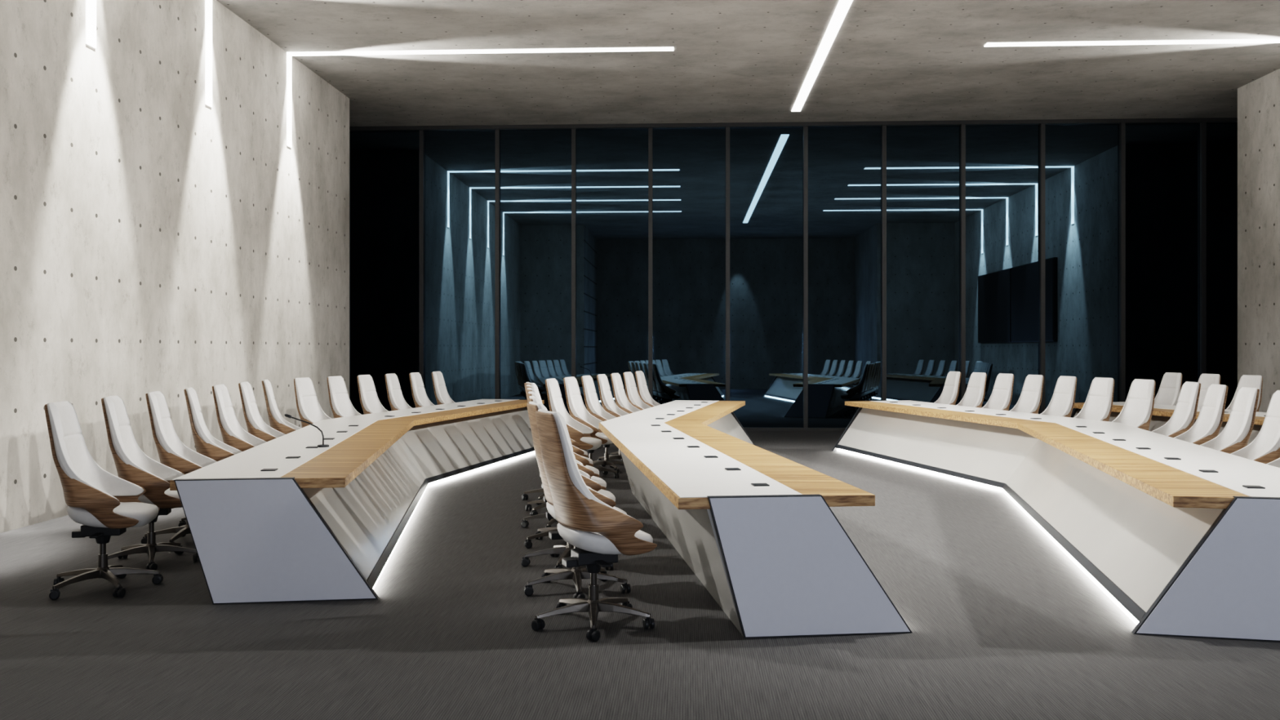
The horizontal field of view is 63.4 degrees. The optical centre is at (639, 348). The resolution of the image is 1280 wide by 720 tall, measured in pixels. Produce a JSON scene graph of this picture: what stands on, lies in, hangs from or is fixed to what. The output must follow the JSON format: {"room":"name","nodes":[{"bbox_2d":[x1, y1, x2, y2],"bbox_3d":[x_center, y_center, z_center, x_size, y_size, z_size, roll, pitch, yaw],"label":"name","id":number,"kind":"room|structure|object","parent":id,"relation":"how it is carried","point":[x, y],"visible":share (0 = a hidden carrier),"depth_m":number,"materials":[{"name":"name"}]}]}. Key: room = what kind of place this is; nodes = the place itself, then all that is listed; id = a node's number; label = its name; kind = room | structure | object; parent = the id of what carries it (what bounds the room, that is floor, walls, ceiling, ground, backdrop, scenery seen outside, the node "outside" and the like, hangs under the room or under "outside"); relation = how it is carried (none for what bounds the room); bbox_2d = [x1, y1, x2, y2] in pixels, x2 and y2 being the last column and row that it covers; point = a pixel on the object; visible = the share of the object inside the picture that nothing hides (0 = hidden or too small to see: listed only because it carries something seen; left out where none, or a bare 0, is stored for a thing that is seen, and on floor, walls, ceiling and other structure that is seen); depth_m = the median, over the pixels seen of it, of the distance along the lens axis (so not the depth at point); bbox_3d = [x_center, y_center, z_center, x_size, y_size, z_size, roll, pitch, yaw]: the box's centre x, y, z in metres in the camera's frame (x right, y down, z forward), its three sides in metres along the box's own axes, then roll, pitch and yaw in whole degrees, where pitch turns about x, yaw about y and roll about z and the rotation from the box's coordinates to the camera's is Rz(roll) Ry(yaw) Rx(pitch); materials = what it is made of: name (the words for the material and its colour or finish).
{"room":"assembly chamber","nodes":[
{"label":"assembly chamber","id":0,"kind":"room"},
{"bbox_2d":[0,0,349,533],"bbox_3d":[-7.154,-1.340,8.415,3.730,5.720,18.150,0,0,3],"label":"wall","id":1,"kind":"structure","parent":0,"point":[154,237],"depth_m":10.96,"materials":[{"name":"concrete"}]},
{"bbox_2d":[85,0,96,48],"bbox_3d":[-2.488,-3.540,9.725,5.470,1.320,0.156,0,0,3],"label":"linear light","id":2,"kind":"object","parent":1,"relation":"attached to","point":[91,5],"visible":1,"depth_m":9.84,"materials":[{"name":"white plastic"}]},
{"bbox_2d":[204,0,212,106],"bbox_3d":[-2.376,-3.540,12.143,5.470,1.320,0.156,0,0,3],"label":"linear light","id":3,"kind":"object","parent":1,"relation":"attached to","point":[208,3],"visible":1,"depth_m":12.25,"materials":[{"name":"white plastic"}]},
{"bbox_2d":[0,431,1279,719],"bbox_3d":[2.174,1.570,9.109,22.500,0.100,20.800,0,0,3],"label":"floor","id":4,"kind":"structure","parent":0,"point":[1003,624],"depth_m":5.33,"materials":[{"name":"carpet"}]},
{"bbox_2d":[44,400,163,599],"bbox_3d":[-3.406,0.926,6.602,0.656,1.185,0.651,0,0,-11],"label":"chair","id":5,"kind":"object","parent":4,"relation":"on","point":[106,504],"visible":1,"depth_m":6.49,"materials":[{"name":"white leather"}]},
{"bbox_2d":[101,395,199,570],"bbox_3d":[-3.451,0.926,7.364,0.655,1.185,0.668,0,0,-14],"label":"chair","id":6,"kind":"object","parent":4,"relation":"on","point":[132,464],"visible":0.86,"depth_m":7.20,"materials":[{"name":"white leather"}]},
{"bbox_2d":[141,391,217,543],"bbox_3d":[-3.556,0.926,8.142,0.653,1.185,0.670,0,0,-13],"label":"chair","id":7,"kind":"object","parent":4,"relation":"on","point":[172,452],"visible":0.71,"depth_m":7.95,"materials":[{"name":"white leather"}]},
{"bbox_2d":[178,386,241,526],"bbox_3d":[-3.620,0.926,8.940,0.650,1.185,0.663,0,0,-20],"label":"chair","id":8,"kind":"object","parent":4,"relation":"on","point":[206,444],"visible":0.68,"depth_m":8.71,"materials":[{"name":"white leather"}]},
{"bbox_2d":[212,384,266,451],"bbox_3d":[-3.641,0.926,9.714,0.650,1.185,0.672,0,0,-10],"label":"chair","id":9,"kind":"object","parent":4,"relation":"on","point":[233,435],"visible":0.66,"depth_m":9.50,"materials":[{"name":"white leather"}]},
{"bbox_2d":[238,381,284,441],"bbox_3d":[-3.748,0.926,10.483,0.650,1.185,0.667,0,0,-12],"label":"chair","id":10,"kind":"object","parent":4,"relation":"on","point":[256,426],"visible":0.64,"depth_m":10.28,"materials":[{"name":"white leather"}]},
{"bbox_2d":[262,379,301,434],"bbox_3d":[-3.786,0.926,11.284,0.660,1.185,0.658,0,0,-17],"label":"chair","id":11,"kind":"object","parent":4,"relation":"on","point":[277,421],"visible":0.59,"depth_m":11.06,"materials":[{"name":"white leather"}]},
{"bbox_2d":[293,377,331,427],"bbox_3d":[-3.646,0.926,12.013,0.665,1.185,0.655,0,0,11],"label":"chair","id":12,"kind":"object","parent":4,"relation":"on","point":[308,407],"visible":0.52,"depth_m":12.03,"materials":[{"name":"white leather"}]},
{"bbox_2d":[327,375,361,417],"bbox_3d":[-3.497,0.926,12.683,0.658,1.185,0.661,0,0,11],"label":"chair","id":13,"kind":"object","parent":4,"relation":"on","point":[341,406],"visible":0.47,"depth_m":12.71,"materials":[{"name":"white leather"}]},
{"bbox_2d":[169,399,544,604],"bbox_3d":[-2.436,1.145,11.120,2.137,0.751,9.982,0,0,3],"label":"desk","id":14,"kind":"object","parent":4,"relation":"on","point":[288,517],"visible":0.98,"depth_m":6.76,"materials":[{"name":"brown wood"}]},
{"bbox_2d":[260,468,278,471],"bbox_3d":[-2.372,0.772,6.635,0.090,0.007,0.084,0,0,-8],"label":"power socket","id":15,"kind":"object","parent":14,"relation":"attached to","point":[262,469],"depth_m":6.60,"materials":[{"name":"black plastic"}]},
{"bbox_2d":[285,456,300,458],"bbox_3d":[-2.474,0.772,7.398,0.090,0.007,0.084,0,0,-8],"label":"power socket","id":16,"kind":"object","parent":14,"relation":"attached to","point":[286,457],"depth_m":7.36,"materials":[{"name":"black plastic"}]},
{"bbox_2d":[284,413,328,447],"bbox_3d":[-2.646,0.645,8.231,0.357,0.261,0.090,0,0,3],"label":"gooseneck microphone","id":17,"kind":"object","parent":14,"relation":"on","point":[322,445],"visible":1,"depth_m":8.22,"materials":[{"name":"black plastic"}]},
{"bbox_2d":[305,446,319,448],"bbox_3d":[-2.577,0.772,8.161,0.090,0.007,0.084,0,0,-8],"label":"power socket","id":18,"kind":"object","parent":14,"relation":"attached to","point":[305,446],"depth_m":8.15,"materials":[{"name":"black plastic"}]},
{"bbox_2d":[356,374,388,414],"bbox_3d":[-3.311,0.926,13.362,0.664,1.185,0.655,0,0,10],"label":"chair","id":19,"kind":"object","parent":4,"relation":"on","point":[370,402],"visible":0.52,"depth_m":13.38,"materials":[{"name":"white leather"}]},
{"bbox_2d":[384,373,412,410],"bbox_3d":[-3.142,0.926,14.029,0.654,1.185,0.671,0,0,6],"label":"chair","id":20,"kind":"object","parent":4,"relation":"on","point":[397,401],"visible":0.42,"depth_m":14.05,"materials":[{"name":"white leather"}]},
{"bbox_2d":[408,372,434,407],"bbox_3d":[-2.916,0.926,14.699,0.650,1.185,0.672,0,0,7],"label":"chair","id":21,"kind":"object","parent":4,"relation":"on","point":[420,398],"visible":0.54,"depth_m":14.72,"materials":[{"name":"white leather"}]},
{"bbox_2d":[431,371,454,404],"bbox_3d":[-2.747,0.926,15.352,0.657,1.185,0.666,0,0,7],"label":"chair","id":22,"kind":"object","parent":4,"relation":"on","point":[442,395],"visible":0.46,"depth_m":15.39,"materials":[{"name":"white leather"}]},
{"bbox_2d":[521,382,588,504],"bbox_3d":[-0.839,0.926,10.426,0.664,1.185,0.656,0,0,-17],"label":"chair","id":23,"kind":"object","parent":4,"relation":"on","point":[525,496],"visible":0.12,"depth_m":10.31,"materials":[{"name":"white leather"}]},
{"bbox_2d":[524,384,593,515],"bbox_3d":[-0.729,0.926,9.629,0.646,1.185,0.672,0,0,-16],"label":"chair","id":24,"kind":"object","parent":4,"relation":"on","point":[575,450],"visible":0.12,"depth_m":9.45,"materials":[{"name":"white leather"}]},
{"bbox_2d":[520,387,599,527],"bbox_3d":[-0.683,0.926,8.872,0.666,1.185,0.651,0,0,-15],"label":"chair","id":25,"kind":"object","parent":4,"relation":"on","point":[524,523],"visible":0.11,"depth_m":8.72,"materials":[{"name":"white leather"}]},
{"bbox_2d":[524,391,606,548],"bbox_3d":[-0.570,0.926,8.044,0.674,1.187,0.655,0,0,-11],"label":"chair","id":26,"kind":"object","parent":4,"relation":"on","point":[527,543],"visible":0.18,"depth_m":7.94,"materials":[{"name":"white leather"}]},
{"bbox_2d":[520,395,615,569],"bbox_3d":[-0.510,0.926,7.304,0.655,1.185,0.669,0,0,-10],"label":"chair","id":27,"kind":"object","parent":4,"relation":"on","point":[563,549],"visible":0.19,"depth_m":7.24,"materials":[{"name":"white leather"}]},
{"bbox_2d":[545,377,604,480],"bbox_3d":[-0.736,0.926,11.651,0.676,1.187,0.649,0,0,9],"label":"chair","id":28,"kind":"object","parent":4,"relation":"on","point":[580,433],"visible":0.47,"depth_m":11.54,"materials":[{"name":"white leather"}]},
{"bbox_2d":[524,401,631,598],"bbox_3d":[-0.412,0.926,6.508,0.649,1.185,0.666,0,0,-16],"label":"chair","id":29,"kind":"object","parent":4,"relation":"on","point":[576,574],"visible":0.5,"depth_m":6.44,"materials":[{"name":"white leather"}]},
{"bbox_2d":[563,376,618,478],"bbox_3d":[-0.559,0.926,12.272,0.650,1.185,0.672,0,0,14],"label":"chair","id":30,"kind":"object","parent":4,"relation":"on","point":[578,411],"visible":0.71,"depth_m":12.23,"materials":[{"name":"white leather"}]},
{"bbox_2d":[531,408,657,641],"bbox_3d":[-0.278,0.926,5.713,0.656,1.185,0.672,0,0,-22],"label":"chair","id":31,"kind":"object","parent":4,"relation":"on","point":[602,532],"visible":1,"depth_m":5.53,"materials":[{"name":"brown wood"}]},
{"bbox_2d":[581,375,623,473],"bbox_3d":[-0.408,0.926,12.991,0.672,1.187,0.644,0,0,11],"label":"chair","id":32,"kind":"object","parent":4,"relation":"on","point":[593,406],"visible":0.64,"depth_m":12.93,"materials":[{"name":"white leather"}]},
{"bbox_2d":[596,373,628,466],"bbox_3d":[-0.252,0.926,13.667,0.694,1.187,0.666,0,0,11],"label":"chair","id":33,"kind":"object","parent":4,"relation":"on","point":[608,403],"visible":0.54,"depth_m":13.57,"materials":[{"name":"white leather"}]},
{"bbox_2d":[608,373,640,455],"bbox_3d":[-0.110,0.926,14.302,0.652,1.185,0.670,0,0,12],"label":"chair","id":34,"kind":"object","parent":4,"relation":"on","point":[621,400],"visible":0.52,"depth_m":14.31,"materials":[{"name":"white leather"}]},
{"bbox_2d":[622,371,651,410],"bbox_3d":[0.084,0.926,15.001,0.672,1.187,0.645,0,0,14],"label":"chair","id":35,"kind":"object","parent":4,"relation":"on","point":[633,397],"visible":0.48,"depth_m":15.03,"materials":[{"name":"white leather"}]},
{"bbox_2d":[635,370,661,407],"bbox_3d":[0.266,0.926,15.652,0.650,1.185,0.671,0,0,12],"label":"chair","id":36,"kind":"object","parent":4,"relation":"on","point":[642,388],"visible":0.44,"depth_m":15.55,"materials":[{"name":"white leather"}]},
{"bbox_2d":[599,400,911,638],"bbox_3d":[0.619,1.145,10.579,2.144,0.751,10.332,0,0,3],"label":"desk","id":37,"kind":"object","parent":4,"relation":"on","point":[757,526],"visible":1,"depth_m":5.53,"materials":[{"name":"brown wood"}]},
{"bbox_2d":[686,445,699,447],"bbox_3d":[0.421,0.772,8.200,0.090,0.007,0.084,0,0,-7],"label":"power socket","id":38,"kind":"object","parent":37,"relation":"attached to","point":[686,446],"depth_m":8.21,"materials":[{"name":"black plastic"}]},
{"bbox_2d":[703,455,718,457],"bbox_3d":[0.509,0.772,7.435,0.090,0.007,0.084,0,0,-7],"label":"power socket","id":39,"kind":"object","parent":37,"relation":"attached to","point":[704,456],"depth_m":7.41,"materials":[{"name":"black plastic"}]},
{"bbox_2d":[724,467,741,470],"bbox_3d":[0.597,0.772,6.670,0.090,0.007,0.084,0,0,-7],"label":"power socket","id":40,"kind":"object","parent":37,"relation":"attached to","point":[726,468],"depth_m":6.65,"materials":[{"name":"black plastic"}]},
{"bbox_2d":[751,483,769,486],"bbox_3d":[0.684,0.772,5.905,0.090,0.007,0.084,0,0,-7],"label":"power socket","id":41,"kind":"object","parent":37,"relation":"attached to","point":[752,484],"depth_m":5.89,"materials":[{"name":"black plastic"}]},
{"bbox_2d":[743,427,845,431],"bbox_3d":[2.644,1.490,19.268,22.300,0.059,0.140,0,0,3],"label":"trim","id":42,"kind":"structure","parent":4,"relation":"on","point":[745,428],"depth_m":19.19,"materials":[{"name":"black metal"}]},
{"bbox_2d":[349,130,418,414],"bbox_3d":[-4.836,-1.335,19.660,1.440,5.610,0.030,0,0,3],"label":"window","id":43,"kind":"structure","parent":42,"relation":"on","point":[384,166],"depth_m":19.64,"materials":[{"name":"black glass"}]},
{"bbox_2d":[418,129,424,386],"bbox_3d":[-4.120,-1.335,19.571,0.076,5.610,0.079,0,0,3],"label":"trim","id":44,"kind":"structure","parent":42,"relation":"on","point":[421,132],"depth_m":19.53,"materials":[{"name":"black metal"}]},
{"bbox_2d":[424,129,494,404],"bbox_3d":[-3.398,-1.335,19.593,1.440,5.610,0.030,0,0,3],"label":"window","id":45,"kind":"structure","parent":42,"relation":"on","point":[460,165],"depth_m":19.58,"materials":[{"name":"clear glass"}]},
{"bbox_2d":[494,128,499,399],"bbox_3d":[-2.681,-1.335,19.504,0.076,5.610,0.079,0,0,3],"label":"trim","id":46,"kind":"structure","parent":42,"relation":"on","point":[496,131],"depth_m":19.47,"materials":[{"name":"black metal"}]},
{"bbox_2d":[499,128,571,414],"bbox_3d":[-1.959,-1.335,19.526,1.440,5.610,0.030,0,0,3],"label":"window","id":47,"kind":"structure","parent":42,"relation":"on","point":[535,165],"depth_m":19.51,"materials":[{"name":"clear glass"}]},
{"bbox_2d":[571,128,576,378],"bbox_3d":[-1.243,-1.335,19.438,0.076,5.610,0.079,0,0,3],"label":"trim","id":48,"kind":"structure","parent":42,"relation":"on","point":[573,130],"depth_m":19.40,"materials":[{"name":"black metal"}]},
{"bbox_2d":[576,128,648,408],"bbox_3d":[-0.521,-1.335,19.460,1.440,5.610,0.030,0,0,3],"label":"window","id":49,"kind":"structure","parent":42,"relation":"on","point":[612,164],"depth_m":19.45,"materials":[{"name":"clear glass"}]},
{"bbox_2d":[648,127,652,397],"bbox_3d":[0.196,-1.335,19.371,0.076,5.610,0.079,0,0,3],"label":"trim","id":50,"kind":"structure","parent":42,"relation":"on","point":[650,129],"depth_m":19.33,"materials":[{"name":"black metal"}]},
{"bbox_2d":[652,127,725,404],"bbox_3d":[0.918,-1.335,19.393,1.440,5.610,0.030,0,0,3],"label":"window","id":51,"kind":"structure","parent":42,"relation":"on","point":[689,164],"depth_m":19.38,"materials":[{"name":"clear glass"}]},
{"bbox_2d":[725,126,729,400],"bbox_3d":[1.634,-1.335,19.305,0.076,5.610,0.079,0,0,3],"label":"trim","id":52,"kind":"structure","parent":42,"relation":"on","point":[727,128],"depth_m":19.26,"materials":[{"name":"black metal"}]},
{"bbox_2d":[729,126,803,427],"bbox_3d":[2.356,-1.335,19.327,1.440,5.610,0.030,0,0,3],"label":"window","id":53,"kind":"structure","parent":42,"relation":"on","point":[766,163],"depth_m":19.31,"materials":[{"name":"clear glass"}]},
{"bbox_2d":[803,125,808,427],"bbox_3d":[3.073,-1.335,19.238,0.076,5.610,0.079,0,0,3],"label":"trim","id":54,"kind":"structure","parent":42,"relation":"on","point":[805,127],"depth_m":19.20,"materials":[{"name":"black metal"}]},
{"bbox_2d":[808,126,881,427],"bbox_3d":[3.795,-1.335,19.260,1.440,5.610,0.030,0,0,3],"label":"window","id":55,"kind":"structure","parent":42,"relation":"on","point":[845,162],"depth_m":19.25,"materials":[{"name":"clear glass"}]},
{"bbox_2d":[881,124,886,400],"bbox_3d":[4.511,-1.335,19.171,0.076,5.610,0.079,0,0,3],"label":"trim","id":56,"kind":"structure","parent":42,"relation":"on","point":[883,126],"depth_m":19.13,"materials":[{"name":"black metal"}]},
{"bbox_2d":[886,125,959,404],"bbox_3d":[5.233,-1.335,19.194,1.440,5.610,0.030,0,0,3],"label":"window","id":57,"kind":"structure","parent":42,"relation":"on","point":[923,162],"depth_m":19.18,"materials":[{"name":"clear glass"}]},
{"bbox_2d":[960,124,965,401],"bbox_3d":[5.950,-1.335,19.105,0.076,5.610,0.079,0,0,3],"label":"trim","id":58,"kind":"structure","parent":42,"relation":"on","point":[962,127],"depth_m":19.07,"materials":[{"name":"black metal"}]},
{"bbox_2d":[965,124,1039,413],"bbox_3d":[6.671,-1.335,19.127,1.440,5.610,0.030,0,0,3],"label":"window","id":59,"kind":"structure","parent":42,"relation":"on","point":[1002,162],"depth_m":19.11,"materials":[{"name":"clear glass"}]},
{"bbox_2d":[1040,123,1044,413],"bbox_3d":[7.388,-1.335,19.038,0.076,5.610,0.079,0,0,3],"label":"trim","id":60,"kind":"structure","parent":42,"relation":"on","point":[1042,125],"depth_m":19.00,"materials":[{"name":"black metal"}]},
{"bbox_2d":[1044,124,1119,410],"bbox_3d":[8.110,-1.335,19.060,1.440,5.610,0.030,0,0,3],"label":"window","id":61,"kind":"structure","parent":42,"relation":"on","point":[1082,161],"depth_m":19.04,"materials":[{"name":"clear glass"}]},
{"bbox_2d":[1119,122,1125,401],"bbox_3d":[8.827,-1.335,18.972,0.076,5.610,0.079,0,0,3],"label":"trim","id":62,"kind":"structure","parent":42,"relation":"on","point":[1122,125],"depth_m":18.93,"materials":[{"name":"black metal"}]},
{"bbox_2d":[1125,123,1199,399],"bbox_3d":[9.548,-1.335,18.994,1.440,5.610,0.030,0,0,3],"label":"window","id":63,"kind":"structure","parent":42,"relation":"on","point":[1162,160],"depth_m":18.98,"materials":[{"name":"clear glass"}]},
{"bbox_2d":[1200,121,1206,375],"bbox_3d":[10.265,-1.335,18.905,0.076,5.610,0.079,0,0,3],"label":"trim","id":64,"kind":"structure","parent":42,"relation":"on","point":[1203,124],"depth_m":18.87,"materials":[{"name":"black metal"}]},
{"bbox_2d":[1206,122,1237,408],"bbox_3d":[10.987,-1.335,18.927,1.440,5.610,0.030,0,0,3],"label":"window","id":65,"kind":"structure","parent":42,"relation":"on","point":[1221,137],"depth_m":18.93,"materials":[{"name":"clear glass"}]},
{"bbox_2d":[933,371,960,404],"bbox_3d":[4.423,0.926,15.393,0.654,1.185,0.655,0,0,-9],"label":"chair","id":66,"kind":"object","parent":4,"relation":"on","point":[949,394],"visible":0.5,"depth_m":15.41,"materials":[{"name":"white leather"}]},
{"bbox_2d":[956,372,986,408],"bbox_3d":[4.571,0.926,14.650,0.685,1.187,0.658,0,0,-14],"label":"chair","id":67,"kind":"object","parent":4,"relation":"on","point":[974,396],"visible":0.48,"depth_m":14.74,"materials":[{"name":"white leather"}]},
{"bbox_2d":[981,373,1013,410],"bbox_3d":[4.691,0.926,14.025,0.656,1.185,0.667,0,0,-14],"label":"chair","id":68,"kind":"object","parent":4,"relation":"on","point":[1001,397],"visible":0.51,"depth_m":14.07,"materials":[{"name":"white leather"}]},
{"bbox_2d":[1009,374,1044,413],"bbox_3d":[4.834,0.926,13.338,0.653,1.185,0.668,0,0,-12],"label":"chair","id":69,"kind":"object","parent":4,"relation":"on","point":[1029,401],"visible":0.5,"depth_m":13.40,"materials":[{"name":"white leather"}]},
{"bbox_2d":[831,400,1279,641],"bbox_3d":[3.837,1.145,10.493,2.420,0.751,10.402,0,0,3],"label":"desk","id":70,"kind":"object","parent":4,"relation":"on","point":[1183,537],"visible":1,"depth_m":6.92,"materials":[{"name":"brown wood"}]},
{"bbox_2d":[1135,447,1151,449],"bbox_3d":[3.915,0.772,8.066,0.090,0.007,0.084,0,0,12],"label":"power socket","id":71,"kind":"object","parent":70,"relation":"attached to","point":[1136,448],"depth_m":8.03,"materials":[{"name":"black plastic"}]},
{"bbox_2d":[1164,457,1181,459],"bbox_3d":[3.755,0.772,7.313,0.090,0.007,0.084,0,0,12],"label":"power socket","id":72,"kind":"object","parent":70,"relation":"attached to","point":[1165,458],"depth_m":7.29,"materials":[{"name":"black plastic"}]},
{"bbox_2d":[1198,469,1218,472],"bbox_3d":[3.596,0.772,6.559,0.090,0.007,0.084,0,0,12],"label":"power socket","id":73,"kind":"object","parent":70,"relation":"attached to","point":[1200,470],"depth_m":6.53,"materials":[{"name":"black plastic"}]},
{"bbox_2d":[1242,484,1265,488],"bbox_3d":[3.436,0.772,5.806,0.090,0.007,0.084,0,0,12],"label":"power socket","id":74,"kind":"object","parent":70,"relation":"attached to","point":[1243,486],"depth_m":5.78,"materials":[{"name":"black plastic"}]},
{"bbox_2d":[1040,375,1076,417],"bbox_3d":[5.016,0.926,12.705,0.652,1.185,0.669,0,0,-10],"label":"chair","id":75,"kind":"object","parent":4,"relation":"on","point":[1061,403],"visible":0.48,"depth_m":12.73,"materials":[{"name":"white leather"}]},
{"bbox_2d":[1073,377,1114,421],"bbox_3d":[5.167,0.926,12.012,0.655,1.185,0.670,0,0,-14],"label":"chair","id":76,"kind":"object","parent":4,"relation":"on","point":[1098,405],"visible":0.48,"depth_m":12.07,"materials":[{"name":"white leather"}]},
{"bbox_2d":[1111,378,1155,431],"bbox_3d":[5.281,0.926,11.384,0.685,1.187,0.666,0,0,-12],"label":"chair","id":77,"kind":"object","parent":4,"relation":"on","point":[1137,410],"visible":0.56,"depth_m":11.40,"materials":[{"name":"white leather"}]},
{"bbox_2d":[1154,372,1182,405],"bbox_3d":[7.254,0.926,14.594,0.647,1.185,0.670,0,0,-11],"label":"chair","id":78,"kind":"object","parent":4,"relation":"on","point":[1170,388],"visible":0.45,"depth_m":14.65,"materials":[{"name":"white leather"}]},
{"bbox_2d":[1071,401,1266,444],"bbox_3d":[6.879,1.145,10.191,2.417,0.751,10.145,0,0,3],"label":"desk","id":79,"kind":"object","parent":4,"relation":"on","point":[1162,414],"visible":0.12,"depth_m":13.30,"materials":[{"name":"brown wood"}]},
{"bbox_2d":[1151,381,1200,437],"bbox_3d":[5.353,0.926,10.521,0.654,1.185,0.666,0,0,9],"label":"chair","id":80,"kind":"object","parent":4,"relation":"on","point":[1183,417],"visible":0.49,"depth_m":10.53,"materials":[{"name":"white leather"}]},
{"bbox_2d":[1173,383,1228,444],"bbox_3d":[5.194,0.926,9.803,0.652,1.185,0.660,0,0,9],"label":"chair","id":81,"kind":"object","parent":4,"relation":"on","point":[1207,425],"visible":0.52,"depth_m":9.77,"materials":[{"name":"white leather"}]},
{"bbox_2d":[1197,373,1220,407],"bbox_3d":[7.417,0.926,13.897,0.650,1.185,0.662,0,0,-12],"label":"chair","id":82,"kind":"object","parent":4,"relation":"on","point":[1206,380],"visible":0.19,"depth_m":13.96,"materials":[{"name":"white leather"}]},
{"bbox_2d":[1200,386,1259,453],"bbox_3d":[5.016,0.926,9.011,0.670,1.187,0.643,0,0,12],"label":"chair","id":83,"kind":"object","parent":4,"relation":"on","point":[1235,436],"visible":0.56,"depth_m":9.00,"materials":[{"name":"white leather"}]},
{"bbox_2d":[1226,374,1262,411],"bbox_3d":[7.550,0.926,13.167,0.652,1.185,0.670,0,0,-10],"label":"chair","id":84,"kind":"object","parent":4,"relation":"on","point":[1246,380],"visible":0.24,"depth_m":13.18,"materials":[{"name":"white leather"}]},
{"bbox_2d":[1231,390,1279,463],"bbox_3d":[4.892,0.926,8.300,0.649,1.185,0.666,0,0,12],"label":"chair","id":85,"kind":"object","parent":4,"relation":"on","point":[1264,448],"visible":0.45,"depth_m":8.35,"materials":[{"name":"white leather"}]},
{"bbox_2d":[1266,457,1279,467],"bbox_3d":[4.713,0.926,7.500,0.690,1.187,0.661,0,0,11],"label":"chair","id":86,"kind":"object","parent":4,"relation":"on","point":[1276,463],"visible":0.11,"depth_m":7.76,"materials":[{"name":"white leather"}]},
{"bbox_2d":[217,0,1279,126],"bbox_3d":[2.174,-4.300,9.109,22.500,0.200,20.800,0,0,3],"label":"ceiling","id":87,"kind":"structure","parent":0,"point":[730,60],"depth_m":14.94,"materials":[{"name":"concrete"}]},
{"bbox_2d":[286,47,673,147],"bbox_3d":[-2.261,-3.540,14.620,5.470,1.320,0.156,0,0,3],"label":"linear light","id":88,"kind":"object","parent":87,"relation":"hanging from","point":[289,55],"visible":1,"depth_m":14.65,"materials":[{"name":"white plastic"}]},
{"bbox_2d":[791,0,853,111],"bbox_3d":[2.420,-4.194,11.200,0.156,0.012,14.200,0,0,3],"label":"recessed light","id":89,"kind":"object","parent":87,"relation":"in","point":[842,7],"visible":1,"depth_m":14.57,"materials":[{"name":"white plastic"}]},
{"bbox_2d":[984,39,1279,46],"bbox_3d":[7.138,-3.540,14.185,4.750,1.320,0.156,0,0,3],"label":"linear light","id":90,"kind":"object","parent":87,"relation":"hanging from","point":[1220,41],"visible":1,"depth_m":14.18,"materials":[{"name":"white plastic"}]},
{"bbox_2d":[1237,68,1279,412],"bbox_3d":[11.237,-1.340,7.564,4.050,5.720,18.150,0,0,3],"label":"wall","id":91,"kind":"structure","parent":0,"point":[1259,100],"depth_m":16.06,"materials":[{"name":"concrete"}]},
{"bbox_3d":[-8.595,-1.340,18.692,0.100,5.720,2.250,0,0,3],"label":"wall","id":92,"kind":"structure","parent":0,"visible":0},
{"bbox_2d":[349,117,1237,131],"bbox_3d":[2.644,-4.165,19.268,22.300,0.069,0.140,0,0,3],"label":"trim","id":93,"kind":"structure","parent":92,"relation":"attached to","point":[1209,120],"depth_m":19.21,"materials":[{"name":"black metal"}]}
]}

